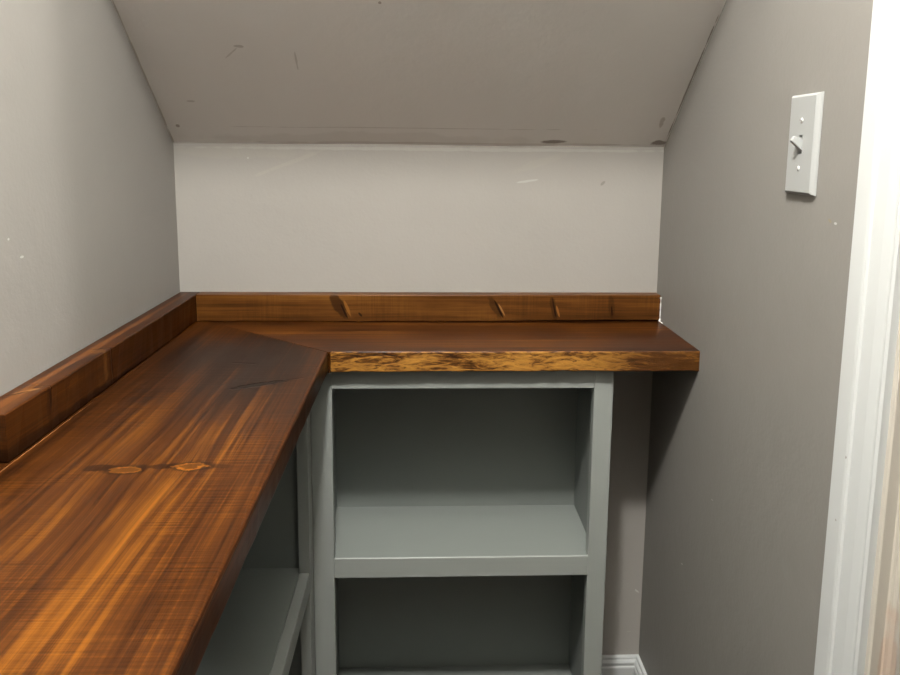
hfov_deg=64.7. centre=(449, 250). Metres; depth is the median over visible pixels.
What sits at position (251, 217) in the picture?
wall
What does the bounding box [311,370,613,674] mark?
base cabinet
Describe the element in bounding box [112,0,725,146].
ceiling
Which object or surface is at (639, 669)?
baseboard
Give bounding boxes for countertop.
[0,320,699,674]
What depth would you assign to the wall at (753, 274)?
1.04 m
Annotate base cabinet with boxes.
[196,413,314,674]
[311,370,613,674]
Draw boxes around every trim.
[814,0,899,674]
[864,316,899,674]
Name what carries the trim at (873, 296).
attached to the wall at (753, 274)
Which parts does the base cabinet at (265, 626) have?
shelf, panel, rail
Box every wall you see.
[0,0,179,395]
[173,143,663,674]
[639,0,872,674]
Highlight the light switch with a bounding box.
[785,91,824,195]
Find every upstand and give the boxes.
[0,292,199,462]
[196,292,662,323]
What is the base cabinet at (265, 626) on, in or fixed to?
on the floor
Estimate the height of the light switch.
0.126 m
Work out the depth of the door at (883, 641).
0.75 m
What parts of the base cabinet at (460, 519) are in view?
panel, shelf, shelf, rail, rail, panel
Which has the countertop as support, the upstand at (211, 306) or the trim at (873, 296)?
the upstand at (211, 306)
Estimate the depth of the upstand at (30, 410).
0.96 m
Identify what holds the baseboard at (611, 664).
attached to the wall at (251, 217)
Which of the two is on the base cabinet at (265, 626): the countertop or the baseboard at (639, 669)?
the countertop
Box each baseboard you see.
[601,654,637,674]
[633,654,646,674]
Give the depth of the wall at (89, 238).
1.00 m

